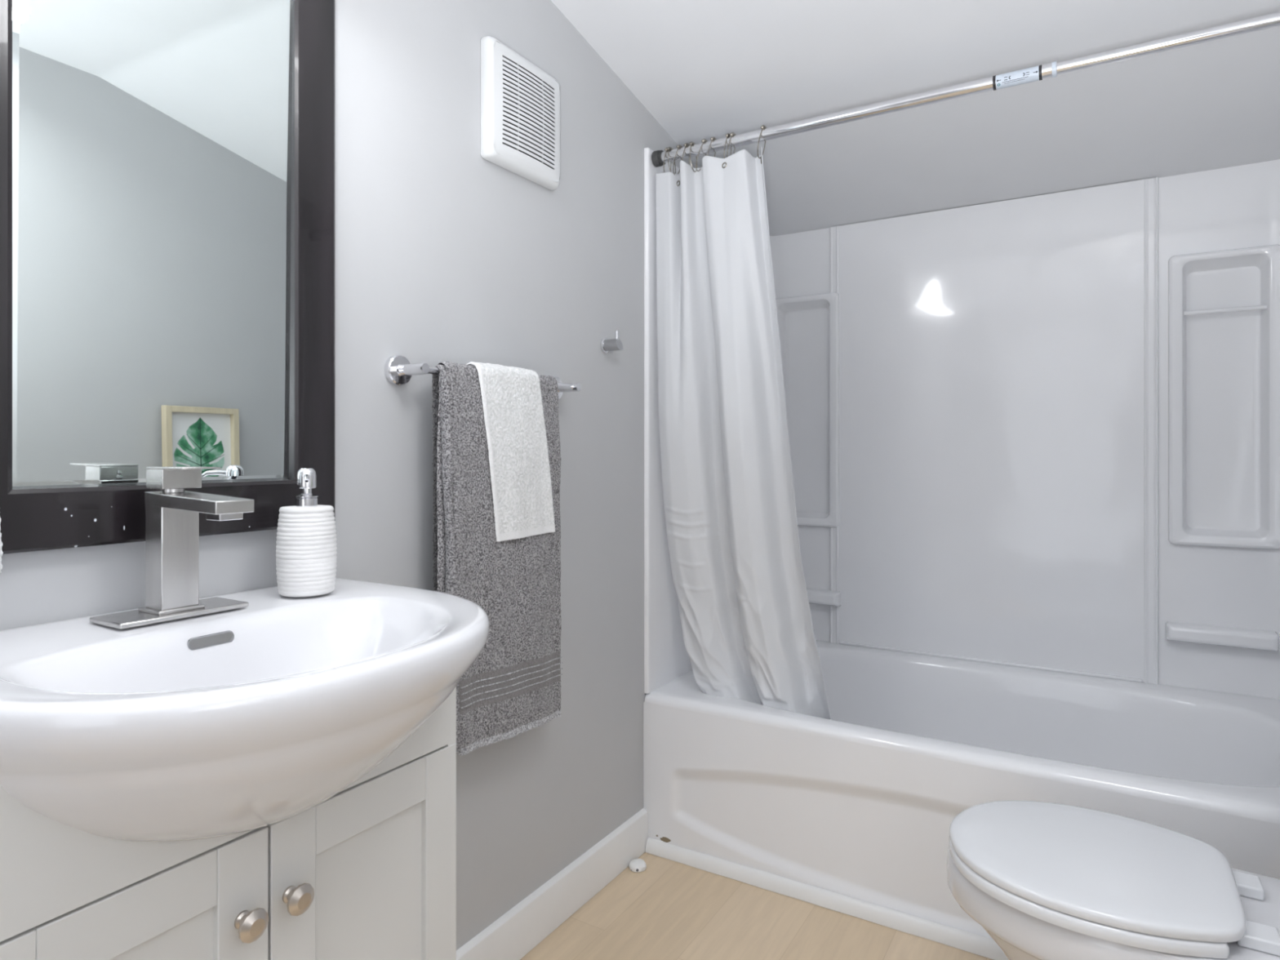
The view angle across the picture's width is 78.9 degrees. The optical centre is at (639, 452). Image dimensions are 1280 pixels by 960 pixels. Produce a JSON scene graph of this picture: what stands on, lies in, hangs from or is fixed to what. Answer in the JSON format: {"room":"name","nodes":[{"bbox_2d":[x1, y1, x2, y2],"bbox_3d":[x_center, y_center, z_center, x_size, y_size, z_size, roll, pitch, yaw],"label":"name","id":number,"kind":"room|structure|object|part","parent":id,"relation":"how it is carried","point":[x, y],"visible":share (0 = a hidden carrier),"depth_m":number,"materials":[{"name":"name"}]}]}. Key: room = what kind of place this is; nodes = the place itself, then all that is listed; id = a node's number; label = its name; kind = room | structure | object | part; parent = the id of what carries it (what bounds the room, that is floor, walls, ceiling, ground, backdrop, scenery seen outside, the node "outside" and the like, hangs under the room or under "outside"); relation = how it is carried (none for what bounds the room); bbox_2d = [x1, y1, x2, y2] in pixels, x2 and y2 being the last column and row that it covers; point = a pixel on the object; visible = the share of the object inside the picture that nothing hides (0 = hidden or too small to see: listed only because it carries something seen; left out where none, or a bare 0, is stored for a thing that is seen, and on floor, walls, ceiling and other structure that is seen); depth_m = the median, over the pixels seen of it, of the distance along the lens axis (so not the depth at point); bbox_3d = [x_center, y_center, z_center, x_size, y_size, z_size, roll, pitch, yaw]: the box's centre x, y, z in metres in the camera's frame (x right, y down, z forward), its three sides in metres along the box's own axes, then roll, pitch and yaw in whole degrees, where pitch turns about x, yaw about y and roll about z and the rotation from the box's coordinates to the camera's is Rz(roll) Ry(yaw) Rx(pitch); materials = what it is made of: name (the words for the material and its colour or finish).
{"room":"bathroom","nodes":[
{"label":"bathroom","id":0,"kind":"room"},
{"bbox_2d":[0,0,697,950],"bbox_3d":[-0.592,-0.010,1.186,0.100,2.140,4.020,0,0,31],"label":"wall","id":1,"kind":"structure","parent":0,"point":[443,251],"depth_m":1.56,"materials":[{"name":"paint"}]},
{"bbox_2d":[0,0,334,554],"bbox_3d":[-0.617,-0.345,1.022,0.023,0.914,0.493,0,0,31],"label":"framed mirror","id":2,"kind":"object","parent":1,"relation":"attached to","point":[167,166],"visible":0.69,"depth_m":1.01,"materials":[{"name":"brown wood"}]},
{"bbox_2d":[384,355,581,399],"bbox_3d":[-0.281,-0.144,1.534,0.072,0.053,0.499,0,0,31],"label":"towel bar","id":3,"kind":"object","parent":1,"relation":"attached to","point":[398,371],"visible":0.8,"depth_m":1.35,"materials":[{"name":"silver metal"}]},
{"bbox_3d":[-0.391,-0.144,1.340,0.061,0.020,0.020,0,0,31],"label":"post","id":4,"kind":"part","parent":3,"relation":"part of","materials":[{"name":"silver metal"}]},
{"bbox_2d":[431,360,563,755],"bbox_3d":[-0.267,0.196,1.508,0.056,0.722,0.345,0,0,31],"label":"bath towel","id":5,"kind":"object","parent":3,"relation":"hanging from","point":[512,688],"visible":0.77,"depth_m":1.45,"materials":[{"name":"grey fabric"}]},
{"bbox_2d":[466,361,555,542],"bbox_3d":[-0.255,-0.002,1.529,0.064,0.338,0.221,0,0,31],"label":"hand towel","id":6,"kind":"object","parent":5,"relation":"on","point":[512,398],"visible":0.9,"depth_m":1.50,"materials":[{"name":"white fabric"}]},
{"bbox_3d":[-0.262,-0.144,1.523,0.014,0.014,0.446,0,0,31],"label":"rail","id":7,"kind":"part","parent":3,"relation":"part of","materials":[{"name":"silver metal"}]},
{"bbox_3d":[-0.160,-0.144,1.722,0.061,0.020,0.020,0,0,31],"label":"post","id":8,"kind":"part","parent":3,"relation":"part of","materials":[{"name":"silver metal"}]},
{"bbox_2d":[480,35,559,190],"bbox_3d":[-0.241,-0.707,1.633,0.038,0.243,0.235,0,0,31],"label":"exhaust fan cover","id":9,"kind":"object","parent":1,"relation":"attached to","point":[500,86],"visible":1,"depth_m":1.59,"materials":[{"name":"plastic"}]},
{"bbox_2d":[502,53,555,171],"bbox_3d":[-0.231,-0.707,1.627,0.014,0.183,0.172,0,0,31],"label":"grille","id":10,"kind":"object","parent":9,"relation":"attached to","point":[531,86],"depth_m":1.62,"materials":[{"name":"plastic"}]},
{"bbox_2d":[456,808,648,959],"bbox_3d":[-0.236,1.006,1.663,0.015,0.107,0.974,0,0,31],"label":"baseboard","id":11,"kind":"structure","parent":1,"relation":"attached to","point":[513,935],"depth_m":1.74,"materials":[{"name":"paint"}]},
{"bbox_2d":[600,329,622,353],"bbox_3d":[-0.067,-0.273,1.911,0.049,0.053,0.037,0,0,31],"label":"robe hook","id":12,"kind":"object","parent":1,"relation":"attached to","point":[606,345],"visible":1,"depth_m":1.90,"materials":[{"name":"silver metal"}]},
{"bbox_2d":[651,12,1279,167],"bbox_3d":[0.672,-0.797,1.732,1.473,0.041,0.041,0,0,31],"label":"shower curtain rod","id":13,"kind":"object","parent":1,"relation":"attached to","point":[1052,69],"visible":0.96,"depth_m":1.68,"materials":[{"name":"silver metal"}]},
{"bbox_2d":[663,147,671,172],"bbox_3d":[0.075,-0.780,2.091,0.011,0.079,0.041,0,0,31],"label":"curtain ring","id":14,"kind":"object","parent":13,"relation":"hanging from","point":[665,148],"visible":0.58,"depth_m":2.08,"materials":[{"name":"metal"}]},
{"bbox_2d":[666,146,675,173],"bbox_3d":[0.085,-0.780,2.086,0.013,0.079,0.041,0,0,31],"label":"curtain ring","id":15,"kind":"object","parent":13,"relation":"hanging from","point":[668,148],"visible":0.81,"depth_m":2.08,"materials":[{"name":"metal"}]},
{"bbox_2d":[672,144,682,174],"bbox_3d":[0.102,-0.780,2.075,0.021,0.079,0.041,0,0,31],"label":"curtain ring","id":16,"kind":"object","parent":13,"relation":"hanging from","point":[678,146],"visible":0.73,"depth_m":2.06,"materials":[{"name":"metal"}]},
{"bbox_2d":[681,142,689,164],"bbox_3d":[0.122,-0.780,2.063,0.017,0.079,0.041,0,0,31],"label":"curtain ring","id":17,"kind":"object","parent":13,"relation":"hanging from","point":[686,144],"visible":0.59,"depth_m":2.05,"materials":[{"name":"metal"}]},
{"bbox_2d":[688,142,697,172],"bbox_3d":[0.140,-0.780,2.052,0.009,0.079,0.041,0,0,31],"label":"curtain ring","id":18,"kind":"object","parent":13,"relation":"hanging from","point":[691,144],"visible":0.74,"depth_m":2.04,"materials":[{"name":"metal"}]},
{"bbox_2d":[695,138,707,171],"bbox_3d":[0.162,-0.780,2.039,0.029,0.079,0.041,0,0,31],"label":"curtain ring","id":19,"kind":"object","parent":13,"relation":"hanging from","point":[703,140],"visible":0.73,"depth_m":2.02,"materials":[{"name":"metal"}]},
{"bbox_2d":[706,137,716,156],"bbox_3d":[0.187,-0.780,2.024,0.021,0.079,0.041,0,0,31],"label":"curtain ring","id":20,"kind":"object","parent":13,"relation":"hanging from","point":[712,139],"visible":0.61,"depth_m":2.01,"materials":[{"name":"metal"}]},
{"bbox_2d":[724,133,731,158],"bbox_3d":[0.227,-0.780,2.000,0.013,0.079,0.041,0,0,31],"label":"curtain ring","id":21,"kind":"object","parent":13,"relation":"hanging from","point":[727,135],"visible":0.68,"depth_m":1.99,"materials":[{"name":"metal"}]},
{"bbox_2d":[726,132,736,157],"bbox_3d":[0.235,-0.780,1.995,0.019,0.079,0.041,0,0,31],"label":"curtain ring","id":22,"kind":"object","parent":13,"relation":"hanging from","point":[731,134],"visible":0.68,"depth_m":1.98,"materials":[{"name":"metal"}]},
{"bbox_2d":[757,124,766,158],"bbox_3d":[0.307,-0.780,1.952,0.019,0.079,0.041,0,0,31],"label":"curtain ring","id":23,"kind":"object","parent":13,"relation":"hanging from","point":[762,126],"visible":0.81,"depth_m":1.94,"materials":[{"name":"metal"}]},
{"bbox_2d":[655,146,831,719],"bbox_3d":[0.263,-0.040,2.018,0.480,1.456,0.155,0,0,25],"label":"shower curtain","id":24,"kind":"object","parent":23,"relation":"hanging from","point":[730,505],"visible":0.99,"depth_m":2.00,"materials":[{"name":"white fabric"}]},
{"bbox_2d":[996,71,1037,86],"bbox_3d":[0.797,-0.792,1.643,0.079,0.014,0.007,0,0,31],"label":"label","id":25,"kind":"object","parent":13,"relation":"on","point":[1013,78],"depth_m":1.65,"materials":[{"name":"white paper"}]},
{"bbox_3d":[-0.744,-0.250,0.781,0.056,0.032,0.032,0,0,31],"label":"hook","id":26,"kind":"object","parent":1,"relation":"attached to","visible":0},
{"bbox_2d":[0,517,3,573],"bbox_3d":[-0.719,-0.056,0.777,0.047,0.368,0.133,0,0,33],"label":"cloth","id":27,"kind":"object","parent":26,"relation":"hanging from","point":[1,542],"visible":1,"depth_m":0.83,"materials":[{"name":"white fabric"}]},
{"bbox_2d":[520,851,993,959],"bbox_3d":[0.078,1.085,0.747,1.700,0.050,4.160,0,0,31],"label":"floor","id":28,"kind":"structure","parent":0,"point":[669,909],"depth_m":1.73,"materials":[{"name":"brown wood"}]},
{"bbox_2d":[0,686,456,959],"bbox_3d":[-0.510,0.665,0.918,0.312,0.790,0.555,0,0,31],"label":"vanity cabinet","id":29,"kind":"object","parent":28,"relation":"on","point":[367,871],"visible":0.8,"depth_m":0.85,"materials":[{"name":"paint"}]},
{"bbox_3d":[-0.481,0.711,0.735,0.018,0.608,0.270,0,0,31],"label":"door","id":30,"kind":"part","parent":29,"relation":"part of","materials":[{"name":"paint"}]},
{"bbox_2d":[0,578,489,840],"bbox_3d":[-0.439,0.307,0.880,0.476,0.216,0.590,0,0,31],"label":"basin","id":31,"kind":"object","parent":29,"relation":"in","point":[253,717],"visible":0.98,"depth_m":0.74,"materials":[{"name":"ceramic"}]},
{"bbox_2d":[88,466,253,629],"bbox_3d":[-0.534,0.108,0.933,0.168,0.182,0.153,0,0,31],"label":"faucet","id":32,"kind":"object","parent":31,"relation":"on","point":[171,513],"visible":1,"depth_m":0.94,"materials":[{"name":"silver metal"}]},
{"bbox_3d":[-0.576,0.196,0.958,0.072,0.006,0.153,0,0,31],"label":"plate","id":33,"kind":"part","parent":32,"relation":"part of","materials":[{"name":"silver metal"}]},
{"bbox_3d":[-0.555,0.018,0.945,0.078,0.002,0.047,0,0,31],"label":"lever plate","id":34,"kind":"part","parent":32,"relation":"part of","materials":[{"name":"silver metal"}]},
{"bbox_3d":[-0.527,0.059,0.929,0.152,0.022,0.046,0,0,31],"label":"spout","id":35,"kind":"part","parent":32,"relation":"part of","materials":[{"name":"silver metal"}]},
{"bbox_2d":[275,467,337,597],"bbox_3d":[-0.472,0.110,1.102,0.080,0.178,0.080,0,0,31],"label":"soap dispenser","id":36,"kind":"object","parent":31,"relation":"on","point":[306,552],"visible":1,"depth_m":1.07,"materials":[{"name":"ceramic"}]},
{"bbox_3d":[-0.408,0.492,0.813,0.027,0.033,0.033,0,0,31],"label":"knob","id":37,"kind":"part","parent":29,"relation":"part of","materials":[{"name":"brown metal"}]},
{"bbox_3d":[-0.379,0.492,0.860,0.027,0.033,0.033,0,0,31],"label":"knob","id":38,"kind":"part","parent":29,"relation":"part of","materials":[{"name":"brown metal"}]},
{"bbox_3d":[-0.337,0.711,0.973,0.018,0.608,0.281,0,0,31],"label":"door","id":39,"kind":"part","parent":29,"relation":"part of","materials":[{"name":"paint"}]},
{"bbox_2d":[628,858,646,872],"bbox_3d":[-0.006,1.050,1.984,0.045,0.019,0.045,0,0,31],"label":"cap","id":40,"kind":"object","parent":28,"relation":"on","point":[637,865],"visible":1,"depth_m":1.97,"materials":[{"name":"paint"}]},
{"bbox_2d":[643,640,1279,938],"bbox_3d":[0.863,0.852,2.050,1.499,0.416,0.822,0,0,31],"label":"bathtub","id":41,"kind":"object","parent":28,"relation":"on","point":[861,803],"visible":0.68,"depth_m":1.92,"materials":[{"name":"plastic"}]},
{"bbox_2d":[645,836,1008,959],"bbox_3d":[0.646,1.042,1.690,1.466,0.034,0.017,0,0,31],"label":"trim","id":42,"kind":"structure","parent":41,"relation":"attached to","point":[967,941],"depth_m":1.80,"materials":[{"name":"paint"}]},
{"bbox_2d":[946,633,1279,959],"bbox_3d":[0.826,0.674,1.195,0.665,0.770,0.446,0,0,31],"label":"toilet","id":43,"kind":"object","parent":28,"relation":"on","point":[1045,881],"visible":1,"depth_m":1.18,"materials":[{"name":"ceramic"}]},
{"bbox_3d":[0.706,0.673,1.267,0.377,0.020,0.368,0,0,31],"label":"seat","id":44,"kind":"part","parent":43,"relation":"part of","materials":[{"name":"plastic"}]},
{"bbox_3d":[0.718,0.651,1.260,0.402,0.020,0.366,0,0,31],"label":"lid","id":45,"kind":"part","parent":43,"relation":"part of","materials":[{"name":"plastic"}]},
{"bbox_3d":[0.804,0.871,1.208,0.613,0.376,0.361,0,0,31],"label":"bowl","id":46,"kind":"part","parent":43,"relation":"part of","materials":[{"name":"ceramic"}]},
{"bbox_2d":[551,0,1279,235],"bbox_3d":[0.078,-0.939,0.747,1.700,0.402,4.160,0,0,31],"label":"ceiling","id":47,"kind":"structure","parent":0,"point":[706,69],"depth_m":1.90,"materials":[{"name":"paint"}]},
{"bbox_3d":[1.126,0.145,2.486,1.700,1.830,0.100,0,0,31],"label":"wall","id":48,"kind":"structure","parent":0,"visible":0},
{"bbox_2d":[644,147,1279,699],"bbox_3d":[0.871,-0.086,2.062,1.499,1.464,0.842,0,0,31],"label":"tub surround","id":49,"kind":"object","parent":48,"relation":"attached to","point":[1040,432],"visible":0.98,"depth_m":2.29,"materials":[{"name":"plastic"}]},
{"bbox_3d":[0.275,-0.086,2.457,0.872,1.464,0.268,0,0,-38],"label":"corner panel","id":50,"kind":"part","parent":49,"relation":"part of","materials":[{"name":"plastic"}]},
{"bbox_2d":[806,587,841,606],"bbox_3d":[0.567,0.494,2.674,0.243,0.051,0.053,0,0,31],"label":"ledge shelf","id":51,"kind":"object","parent":49,"relation":"attached to","point":[817,597],"depth_m":2.62,"materials":[{"name":"plastic"}]},
{"bbox_3d":[1.043,-0.062,2.408,0.914,1.411,0.006,0,0,31],"label":"panel","id":52,"kind":"part","parent":49,"relation":"part of","materials":[{"name":"plastic"}]},
{"bbox_3d":[1.498,-0.086,1.720,0.268,1.464,0.872,0,0,11],"label":"corner panel","id":53,"kind":"part","parent":49,"relation":"part of","materials":[{"name":"plastic"}]},
{"bbox_2d":[1165,621,1279,651],"bbox_3d":[1.553,0.494,2.079,0.243,0.051,0.053,0,0,31],"label":"ledge shelf","id":54,"kind":"object","parent":49,"relation":"attached to","point":[1221,636],"depth_m":2.07,"materials":[{"name":"plastic"}]},
{"bbox_3d":[1.572,-0.383,2.092,0.180,0.012,0.013,0,0,31],"label":"niche rail","id":55,"kind":"part","parent":49,"relation":"part of","materials":[{"name":"plastic"}]}
]}

